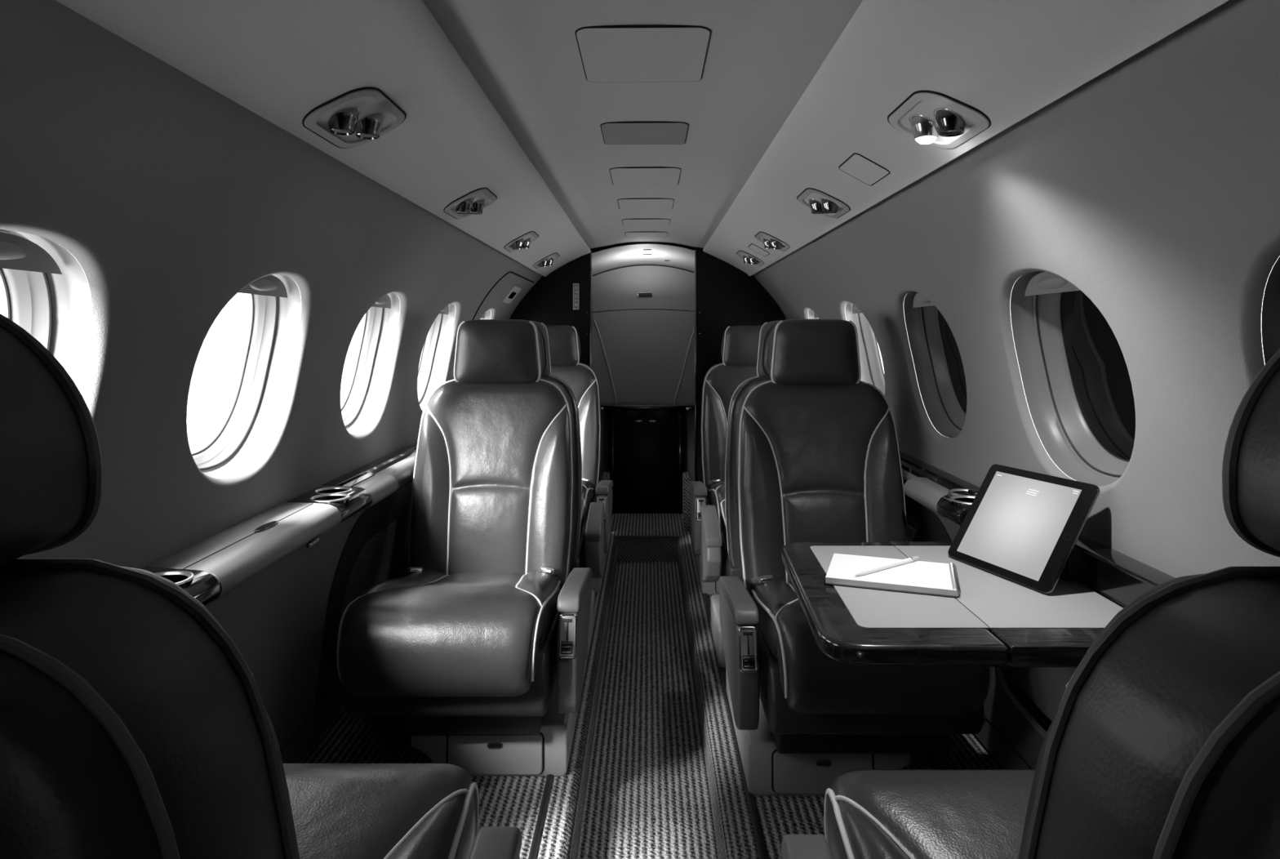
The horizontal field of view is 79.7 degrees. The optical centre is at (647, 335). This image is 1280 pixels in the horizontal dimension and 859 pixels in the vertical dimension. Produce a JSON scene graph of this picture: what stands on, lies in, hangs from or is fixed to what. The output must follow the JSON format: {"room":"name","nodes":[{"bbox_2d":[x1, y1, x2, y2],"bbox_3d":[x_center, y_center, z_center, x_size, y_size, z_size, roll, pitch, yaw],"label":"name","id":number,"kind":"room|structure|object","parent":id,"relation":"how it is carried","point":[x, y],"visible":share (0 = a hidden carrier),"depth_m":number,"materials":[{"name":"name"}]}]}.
{"room":"aircraft cabin","nodes":[
{"label":"aircraft cabin","id":0,"kind":"room"},
{"bbox_2d":[0,0,648,568],"bbox_3d":[-0.463,0.265,1.850,0.925,1.710,6.600,0,0,0],"label":"wall","id":1,"kind":"structure","parent":0,"point":[171,197],"depth_m":1.25,"materials":[{"name":"grey plastic"}]},
{"bbox_2d":[0,229,92,393],"bbox_3d":[-0.852,0.077,0.925,0.187,0.430,0.406,0,0,0],"label":"window","id":2,"kind":"structure","parent":1,"relation":"in","point":[47,293],"depth_m":1.08,"materials":[{"name":"grey plastic"}]},
{"bbox_2d":[0,230,62,274],"bbox_3d":[-0.798,-0.106,0.925,0.026,0.045,0.260,0,0,0],"label":"blind","id":3,"kind":"object","parent":2,"relation":"attached to","point":[20,251],"depth_m":0.99,"materials":[{"name":"grey plastic"}]},
{"bbox_2d":[191,274,301,479],"bbox_3d":[-0.852,0.077,1.585,0.187,0.430,0.406,0,0,0],"label":"window","id":4,"kind":"structure","parent":1,"relation":"in","point":[250,425],"depth_m":1.74,"materials":[{"name":"grey plastic"}]},
{"bbox_2d":[238,275,287,297],"bbox_3d":[-0.798,-0.106,1.585,0.026,0.045,0.260,0,0,0],"label":"blind","id":5,"kind":"object","parent":4,"relation":"attached to","point":[268,285],"depth_m":1.61,"materials":[{"name":"grey plastic"}]},
{"bbox_2d":[140,440,417,605],"bbox_3d":[-0.770,0.416,1.395,0.132,0.066,5.590,0,0,0],"label":"ledge","id":6,"kind":"object","parent":1,"relation":"attached to","point":[207,569],"visible":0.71,"depth_m":1.54,"materials":[{"name":"grey plastic"}]},
{"bbox_2d":[204,475,413,763],"bbox_3d":[-0.864,0.770,1.380,0.109,0.636,5.620,0,0,0],"label":"side wall panel","id":7,"kind":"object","parent":1,"relation":"attached to","point":[275,619],"depth_m":1.82,"materials":[{"name":"grey plastic"}]},
{"bbox_2d":[55,0,591,276],"bbox_3d":[-0.438,-0.407,1.369,0.257,0.186,5.638,0,0,0],"label":"ceiling panel","id":8,"kind":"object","parent":1,"relation":"attached to","point":[280,60],"depth_m":1.17,"materials":[{"name":"grey plastic"}]},
{"bbox_2d":[302,86,406,148],"bbox_3d":[-0.487,-0.362,1.285,0.113,0.070,0.222,0,0,0],"label":"light","id":9,"kind":"object","parent":1,"relation":"attached to","point":[344,122],"visible":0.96,"depth_m":1.25,"materials":[{"name":"grey plastic"}]},
{"bbox_2d":[313,480,413,715],"bbox_3d":[-0.845,0.750,2.485,0.071,0.500,0.930,0,0,0],"label":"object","id":10,"kind":"object","parent":1,"relation":"attached to","point":[375,550],"visible":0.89,"depth_m":2.24,"materials":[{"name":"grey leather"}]},
{"bbox_2d":[341,293,399,434],"bbox_3d":[-0.852,0.077,2.275,0.187,0.430,0.406,0,0,0],"label":"window","id":11,"kind":"structure","parent":1,"relation":"in","point":[361,406],"depth_m":2.44,"materials":[{"name":"grey plastic"}]},
{"bbox_2d":[372,294,391,308],"bbox_3d":[-0.798,-0.106,2.275,0.026,0.045,0.260,0,0,0],"label":"blind","id":12,"kind":"object","parent":11,"relation":"attached to","point":[384,302],"depth_m":2.31,"materials":[{"name":"grey plastic"}]},
{"bbox_2d":[417,302,455,410],"bbox_3d":[-0.852,0.077,2.965,0.187,0.430,0.406,0,0,0],"label":"window","id":13,"kind":"structure","parent":1,"relation":"in","point":[434,351],"depth_m":3.14,"materials":[{"name":"grey plastic"}]},
{"bbox_2d":[440,305,448,314],"bbox_3d":[-0.798,-0.106,2.965,0.026,0.045,0.260,0,0,0],"label":"blind","id":14,"kind":"object","parent":13,"relation":"attached to","point":[446,310],"depth_m":3.02,"materials":[{"name":"grey plastic"}]},
{"bbox_2d":[443,309,491,370],"bbox_3d":[-0.852,0.077,3.655,0.187,0.430,0.406,0,0,0],"label":"window","id":15,"kind":"structure","parent":1,"relation":"in","point":[486,315],"depth_m":3.77,"materials":[{"name":"grey plastic"}]},
{"bbox_2d":[443,187,497,219],"bbox_3d":[-0.487,-0.362,2.110,0.113,0.070,0.222,0,0,0],"label":"light","id":16,"kind":"object","parent":1,"relation":"attached to","point":[468,207],"visible":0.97,"depth_m":2.07,"materials":[{"name":"grey plastic"}]},
{"bbox_2d":[472,271,533,319],"bbox_3d":[-0.634,0.046,3.711,0.202,0.669,0.797,0,0,16],"label":"trim","id":17,"kind":"structure","parent":1,"relation":"attached to","point":[515,273],"depth_m":3.36,"materials":[{"name":"black plastic"}]},
{"bbox_2d":[502,285,521,303],"bbox_3d":[-0.683,-0.202,3.860,0.066,0.081,0.200,0,0,0],"label":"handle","id":18,"kind":"object","parent":1,"relation":"attached to","point":[515,290],"visible":1,"depth_m":3.84,"materials":[{"name":"grey plastic"}]},
{"bbox_2d":[503,231,538,252],"bbox_3d":[-0.488,-0.362,2.960,0.113,0.070,0.222,0,0,0],"label":"light","id":19,"kind":"object","parent":1,"relation":"attached to","point":[520,243],"visible":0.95,"depth_m":2.92,"materials":[{"name":"grey plastic"}]},
{"bbox_2d":[533,252,559,268],"bbox_3d":[-0.490,-0.360,3.700,0.113,0.070,0.222,0,0,0],"label":"light","id":20,"kind":"object","parent":1,"relation":"attached to","point":[544,263],"visible":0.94,"depth_m":3.65,"materials":[{"name":"grey plastic"}]},
{"bbox_2d":[593,309,685,471],"bbox_3d":[0.000,0.265,5.165,1.850,1.710,0.030,0,0,0],"label":"wall","id":21,"kind":"structure","parent":0,"point":[606,411],"depth_m":5.15,"materials":[{"name":"grey"}]},
{"bbox_2d":[422,0,862,248],"bbox_3d":[0.000,-0.489,1.377,0.700,0.046,5.655,0,0,0],"label":"ceiling","id":22,"kind":"structure","parent":0,"point":[762,55],"depth_m":1.57,"materials":[{"name":"grey plastic"}]},
{"bbox_2d":[574,25,711,82],"bbox_3d":[-0.008,-0.508,1.401,0.229,0.007,0.274,0,0,0],"label":"ceiling panel","id":23,"kind":"object","parent":22,"relation":"attached to","point":[608,53],"visible":1,"depth_m":1.38,"materials":[{"name":"grey plastic"}]},
{"bbox_2d":[600,121,688,144],"bbox_3d":[-0.008,-0.509,1.938,0.215,0.006,0.210,0,0,0],"label":"ceiling hatch","id":24,"kind":"object","parent":22,"relation":"attached to","point":[613,132],"visible":1,"depth_m":1.93,"materials":[{"name":"grey plastic"}]},
{"bbox_2d":[608,166,681,186],"bbox_3d":[-0.008,-0.508,2.465,0.221,0.007,0.275,0,0,0],"label":"ceiling hatch","id":25,"kind":"object","parent":22,"relation":"attached to","point":[630,175],"visible":1,"depth_m":2.45,"materials":[{"name":"grey plastic"}]},
{"bbox_2d":[617,197,674,209],"bbox_3d":[-0.008,-0.509,2.980,0.215,0.006,0.245,0,0,0],"label":"ceiling hatch","id":26,"kind":"object","parent":22,"relation":"attached to","point":[655,203],"visible":1,"depth_m":2.97,"materials":[{"name":"grey plastic"}]},
{"bbox_2d":[622,218,670,226],"bbox_3d":[-0.008,-0.509,3.455,0.215,0.006,0.195,0,0,0],"label":"ceiling hatch","id":27,"kind":"object","parent":22,"relation":"attached to","point":[625,222],"visible":1,"depth_m":3.44,"materials":[{"name":"grey plastic"}]},
{"bbox_2d":[624,231,667,236],"bbox_3d":[-0.008,-0.509,3.865,0.215,0.006,0.175,0,0,0],"label":"ceiling hatch","id":28,"kind":"object","parent":22,"relation":"attached to","point":[644,233],"visible":1,"depth_m":3.86,"materials":[{"name":"grey plastic"}]},
{"bbox_2d":[297,513,1003,858],"bbox_3d":[0.000,1.170,1.850,1.920,0.140,6.600,0,0,0],"label":"floor","id":29,"kind":"structure","parent":0,"point":[654,771],"depth_m":2.16,"materials":[{"name":"carpet"}]},
{"bbox_2d":[0,313,521,858],"bbox_3d":[-0.442,0.534,0.761,0.572,1.132,0.856,0,0,0],"label":"armchair","id":30,"kind":"object","parent":29,"relation":"on","point":[133,725],"visible":1,"depth_m":0.43,"materials":[{"name":"grey leather"}]},
{"bbox_2d":[282,763,475,858],"bbox_3d":[-0.478,0.723,0.858,0.473,0.219,0.649,0,0,0],"label":"seat cushion","id":31,"kind":"object","parent":30,"relation":"on","point":[340,811],"depth_m":1.01,"materials":[{"name":"leather"}]},
{"bbox_2d":[383,735,411,763],"bbox_3d":[-0.660,1.098,1.390,0.034,0.009,5.580,0,0,0],"label":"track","id":32,"kind":"object","parent":29,"relation":"on","point":[399,748],"visible":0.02,"depth_m":2.02,"materials":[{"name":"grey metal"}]},
{"bbox_2d":[336,319,591,776],"bbox_3d":[-0.442,0.524,2.137,0.573,1.152,0.892,0,0,0],"label":"armchair","id":33,"kind":"object","parent":29,"relation":"on","point":[477,654],"visible":1,"depth_m":1.95,"materials":[{"name":"leather"}]},
{"bbox_2d":[338,568,560,696],"bbox_3d":[-0.478,0.723,2.022,0.473,0.219,0.649,0,0,0],"label":"seat cushion","id":34,"kind":"object","parent":33,"relation":"on","point":[424,632],"depth_m":1.73,"materials":[{"name":"leather"}]},
{"bbox_2d":[528,773,553,858],"bbox_3d":[-0.243,1.098,1.390,0.016,0.009,5.580,0,0,0],"label":"track","id":35,"kind":"object","parent":29,"relation":"on","point":[542,811],"visible":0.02,"depth_m":1.74,"materials":[{"name":"grey metal"}]},
{"bbox_2d":[510,248,591,367],"bbox_3d":[-0.613,0.300,4.216,0.610,1.600,0.048,0,0,0],"label":"divider","id":36,"kind":"object","parent":29,"relation":"on","point":[549,301],"visible":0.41,"depth_m":4.20,"materials":[{"name":"black"}]},
{"bbox_2d":[573,283,578,309],"bbox_3d":[-0.394,-0.212,4.196,0.033,0.144,0.005,0,0,0],"label":"placard","id":37,"kind":"object","parent":36,"relation":"attached to","point":[575,286],"visible":1,"depth_m":4.20,"materials":[{"name":"grey plastic"}]},
{"bbox_2d":[531,320,604,658],"bbox_3d":[-0.446,0.524,2.825,0.560,1.152,0.457,0,0,0],"label":"armchair","id":38,"kind":"object","parent":29,"relation":"on","point":[588,544],"visible":0.16,"depth_m":2.68,"materials":[{"name":"leather"}]},
{"bbox_2d":[579,498,585,542],"bbox_3d":[-0.478,0.723,2.852,0.473,0.219,0.402,0,0,0],"label":"seat cushion","id":39,"kind":"object","parent":38,"relation":"on","point":[582,510],"depth_m":2.87,"materials":[{"name":"leather"}]},
{"bbox_2d":[545,324,613,592],"bbox_3d":[-0.442,0.524,3.502,0.573,1.152,0.892,0,0,0],"label":"armchair","id":40,"kind":"object","parent":29,"relation":"on","point":[564,344],"visible":0.32,"depth_m":3.72,"materials":[{"name":"grey leather"}]},
{"bbox_2d":[582,480,593,524],"bbox_3d":[-0.478,0.723,3.387,0.473,0.219,0.649,0,0,0],"label":"seat cushion","id":41,"kind":"object","parent":40,"relation":"on","point":[587,485],"depth_m":3.19,"materials":[{"name":"leather"}]},
{"bbox_2d":[601,471,609,479],"bbox_3d":[-0.242,0.950,4.400,0.040,0.300,0.200,0,0,0],"label":"armrest","id":42,"kind":"object","parent":29,"relation":"on","point":[606,476],"visible":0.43,"depth_m":4.37,"materials":[{"name":"leather"}]},
{"bbox_2d":[598,402,694,514],"bbox_3d":[-0.025,0.764,4.782,0.830,0.672,0.216,0,0,0],"label":"base cabinet","id":43,"kind":"object","parent":29,"relation":"on","point":[646,441],"visible":0.66,"depth_m":4.72,"materials":[{"name":"black paint"}]},
{"bbox_2d":[600,402,694,409],"bbox_3d":[-0.030,0.442,4.785,0.820,0.027,0.210,0,0,0],"label":"countertop","id":44,"kind":"structure","parent":43,"relation":"on","point":[607,406],"depth_m":4.68,"materials":[{"name":"black paint"}]},
{"bbox_2d":[591,265,694,402],"bbox_3d":[0.000,0.008,4.903,0.840,0.904,0.054,0,0,0],"label":"door","id":45,"kind":"structure","parent":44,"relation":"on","point":[644,353],"depth_m":4.88,"materials":[{"name":"grey plastic"}]},
{"bbox_2d":[682,471,690,530],"bbox_3d":[0.222,0.950,4.400,0.040,0.300,0.200,0,0,0],"label":"post","id":46,"kind":"object","parent":29,"relation":"on","point":[686,476],"visible":0.98,"depth_m":4.30,"materials":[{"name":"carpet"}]},
{"bbox_2d":[688,324,762,594],"bbox_3d":[0.469,0.524,3.477,0.573,1.152,0.892,0,0,0],"label":"armchair","id":47,"kind":"object","parent":29,"relation":"on","point":[740,343],"visible":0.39,"depth_m":3.69,"materials":[{"name":"grey leather"}]},
{"bbox_2d":[708,481,724,532],"bbox_3d":[0.505,0.723,3.362,0.473,0.219,0.649,0,0,0],"label":"seat cushion","id":48,"kind":"object","parent":47,"relation":"on","point":[716,489],"depth_m":3.14,"materials":[{"name":"leather"}]},
{"bbox_2d":[691,536,768,858],"bbox_3d":[0.243,1.098,1.390,0.016,0.009,5.580,0,0,0],"label":"track","id":49,"kind":"object","parent":29,"relation":"on","point":[753,810],"visible":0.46,"depth_m":1.84,"materials":[{"name":"grey metal"}]},
{"bbox_2d":[694,247,786,482],"bbox_3d":[0.587,0.300,4.216,0.660,1.600,0.048,0,0,0],"label":"divider","id":50,"kind":"object","parent":29,"relation":"on","point":[726,295],"visible":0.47,"depth_m":4.20,"materials":[{"name":"black"}]},
{"bbox_2d":[700,320,781,668],"bbox_3d":[0.478,0.524,2.768,0.560,1.152,0.486,0,0,0],"label":"armchair","id":51,"kind":"object","parent":29,"relation":"on","point":[719,551],"visible":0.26,"depth_m":2.58,"materials":[{"name":"leather"}]},
{"bbox_2d":[720,498,727,548],"bbox_3d":[0.510,0.723,2.797,0.473,0.219,0.428,0,0,0],"label":"seat cushion","id":52,"kind":"object","parent":51,"relation":"on","point":[723,514],"depth_m":2.81,"materials":[{"name":"leather"}]},
{"bbox_2d":[718,319,991,795],"bbox_3d":[0.479,0.524,2.057,0.573,1.152,0.892,0,0,0],"label":"armchair","id":53,"kind":"object","parent":29,"relation":"on","point":[818,459],"visible":0.8,"depth_m":2.09,"materials":[{"name":"leather"}]},
{"bbox_2d":[751,577,989,714],"bbox_3d":[0.515,0.723,1.942,0.473,0.219,0.649,0,0,0],"label":"seat cushion","id":54,"kind":"object","parent":53,"relation":"on","point":[796,677],"depth_m":1.63,"materials":[{"name":"leather"}]},
{"bbox_2d":[781,349,1279,858],"bbox_3d":[0.449,0.534,0.746,0.572,1.132,0.856,0,0,0],"label":"armchair","id":55,"kind":"object","parent":29,"relation":"on","point":[1162,741],"visible":1,"depth_m":0.44,"materials":[{"name":"grey leather"}]},
{"bbox_2d":[827,768,1035,858],"bbox_3d":[0.485,0.723,0.843,0.473,0.219,0.649,0,0,0],"label":"seat cushion","id":56,"kind":"object","parent":55,"relation":"on","point":[873,813],"depth_m":1.00,"materials":[{"name":"leather"}]},
{"bbox_2d":[648,0,1279,577],"bbox_3d":[0.463,0.265,1.850,0.925,1.710,6.600,0,0,0],"label":"wall","id":57,"kind":"structure","parent":0,"point":[1150,187],"depth_m":1.20,"materials":[{"name":"grey plastic"}]},
{"bbox_2d":[591,244,694,276],"bbox_3d":[0.000,-0.405,4.575,1.000,0.190,0.750,0,0,0],"label":"light","id":58,"kind":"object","parent":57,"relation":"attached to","point":[636,255],"depth_m":4.57,"materials":[{"name":"grey plastic"}]},
{"bbox_2d":[736,249,764,266],"bbox_3d":[0.483,-0.364,3.620,0.115,0.066,0.222,0,0,0],"label":"light","id":59,"kind":"object","parent":57,"relation":"attached to","point":[751,260],"visible":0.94,"depth_m":3.58,"materials":[{"name":"grey plastic"}]},
{"bbox_2d":[748,243,769,256],"bbox_3d":[0.478,-0.367,3.300,0.079,0.045,0.134,0,0,0],"label":"access hatch","id":60,"kind":"object","parent":57,"relation":"attached to","point":[753,246],"visible":1,"depth_m":3.29,"materials":[{"name":"grey plastic"}]},
{"bbox_2d":[754,231,790,251],"bbox_3d":[0.483,-0.364,2.980,0.115,0.066,0.222,0,0,0],"label":"light","id":61,"kind":"object","parent":57,"relation":"attached to","point":[774,244],"visible":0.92,"depth_m":2.94,"materials":[{"name":"grey plastic"}]},
{"bbox_2d":[808,308,820,319],"bbox_3d":[0.852,0.077,3.580,0.187,0.430,0.406,0,0,0],"label":"window","id":62,"kind":"structure","parent":57,"relation":"in","point":[811,314],"depth_m":3.69,"materials":[{"name":"grey plastic"}]},
{"bbox_2d":[796,187,850,217],"bbox_3d":[0.483,-0.364,2.115,0.115,0.066,0.222,0,0,0],"label":"light","id":63,"kind":"object","parent":57,"relation":"attached to","point":[826,206],"visible":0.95,"depth_m":2.08,"materials":[{"name":"grey plastic"}]},
{"bbox_2d":[838,152,890,185],"bbox_3d":[0.478,-0.367,1.700,0.079,0.045,0.155,0,0,0],"label":"access hatch","id":64,"kind":"object","parent":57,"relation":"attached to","point":[857,166],"visible":1,"depth_m":1.69,"materials":[{"name":"grey plastic"}]},
{"bbox_2d":[844,302,884,395],"bbox_3d":[0.852,0.077,2.890,0.187,0.430,0.406,0,0,0],"label":"window","id":65,"kind":"structure","parent":57,"relation":"in","point":[871,366],"depth_m":3.06,"materials":[{"name":"grey plastic"}]},
{"bbox_2d":[852,304,862,314],"bbox_3d":[0.798,-0.106,2.890,0.026,0.045,0.260,0,0,0],"label":"blind","id":66,"kind":"object","parent":65,"relation":"attached to","point":[855,310],"depth_m":2.94,"materials":[{"name":"grey plastic"}]},
{"bbox_2d":[903,291,966,437],"bbox_3d":[0.852,0.077,2.200,0.187,0.430,0.406,0,0,0],"label":"window","id":67,"kind":"structure","parent":57,"relation":"in","point":[935,354],"depth_m":2.35,"materials":[{"name":"grey plastic"}]},
{"bbox_2d":[912,293,933,307],"bbox_3d":[0.798,-0.106,2.200,0.026,0.045,0.260,0,0,0],"label":"blind","id":68,"kind":"object","parent":67,"relation":"attached to","point":[918,300],"depth_m":2.24,"materials":[{"name":"grey plastic"}]},
{"bbox_2d":[887,89,991,149],"bbox_3d":[0.487,-0.362,1.295,0.115,0.066,0.222,0,0,0],"label":"light","id":69,"kind":"object","parent":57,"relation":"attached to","point":[924,131],"visible":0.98,"depth_m":1.26,"materials":[{"name":"grey plastic"}]},
{"bbox_2d":[904,493,985,718],"bbox_3d":[0.845,0.750,2.475,0.071,0.500,0.950,0,0,0],"label":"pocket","id":70,"kind":"object","parent":57,"relation":"attached to","point":[923,524],"visible":0.21,"depth_m":2.28,"materials":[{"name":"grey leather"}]},
{"bbox_2d":[702,0,1228,275],"bbox_3d":[0.429,-0.409,1.369,0.265,0.182,5.638,0,0,0],"label":"ceiling panel","id":71,"kind":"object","parent":57,"relation":"attached to","point":[1008,60],"depth_m":1.17,"materials":[{"name":"grey plastic"}]},
{"bbox_2d":[902,480,1126,768],"bbox_3d":[0.864,0.770,1.380,0.109,0.636,5.620,0,0,0],"label":"trim","id":72,"kind":"structure","parent":57,"relation":"attached to","point":[1006,732],"depth_m":1.87,"materials":[{"name":"grey plastic"}]},
{"bbox_2d":[995,666,1077,737],"bbox_3d":[0.833,0.677,1.414,0.063,0.385,0.932,0,0,0],"label":"side wall panel","id":73,"kind":"object","parent":57,"relation":"attached to","point":[1037,692],"visible":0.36,"depth_m":1.67,"materials":[{"name":"grey plastic"}]},
{"bbox_2d":[781,541,1123,666],"bbox_3d":[0.533,0.502,1.423,0.534,0.086,0.579,0,0,0],"label":"folding table","id":74,"kind":"object","parent":73,"relation":"attached to","point":[995,620],"visible":0.82,"depth_m":1.25,"materials":[{"name":"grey wood"}]},
{"bbox_2d":[825,553,960,597],"bbox_3d":[0.463,0.451,1.451,0.232,0.017,0.166,0,0,19],"label":"notebook","id":75,"kind":"object","parent":74,"relation":"on","point":[940,579],"visible":1,"depth_m":1.41,"materials":[{"name":"white paper"}]},
{"bbox_2d":[853,555,919,575],"bbox_3d":[0.457,0.441,1.465,0.192,0.009,0.010,0,0,-35],"label":"stylus","id":76,"kind":"object","parent":75,"relation":"on","point":[911,559],"visible":1,"depth_m":1.46,"materials":[{"name":"white plastic"}]},
{"bbox_2d":[947,463,1100,594],"bbox_3d":[0.720,0.365,1.489,0.126,0.187,0.258,0,0,-19],"label":"tablet","id":77,"kind":"object","parent":74,"relation":"on","point":[1021,526],"visible":1,"depth_m":1.47,"materials":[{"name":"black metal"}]},
{"bbox_2d":[899,450,1174,605],"bbox_3d":[0.771,0.419,1.395,0.130,0.072,5.590,0,0,0],"label":"ledge","id":78,"kind":"object","parent":57,"relation":"attached to","point":[1123,578],"visible":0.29,"depth_m":1.43,"materials":[{"name":"grey plastic"}]},
{"bbox_2d":[1010,271,1135,486],"bbox_3d":[0.852,0.077,1.510,0.187,0.430,0.406,0,0,0],"label":"window","id":79,"kind":"structure","parent":57,"relation":"in","point":[1076,380],"depth_m":1.62,"materials":[{"name":"grey plastic"}]},
{"bbox_2d":[1024,271,1079,296],"bbox_3d":[0.798,-0.106,1.510,0.026,0.045,0.260,0,0,0],"label":"blind","id":80,"kind":"object","parent":79,"relation":"attached to","point":[1035,282],"depth_m":1.53,"materials":[{"name":"grey plastic"}]},
{"bbox_2d":[1261,256,1279,364],"bbox_3d":[0.852,0.077,0.820,0.187,0.430,0.406,0,0,0],"label":"window","id":81,"kind":"structure","parent":57,"relation":"in","point":[1270,314],"depth_m":1.00,"materials":[{"name":"grey plastic"}]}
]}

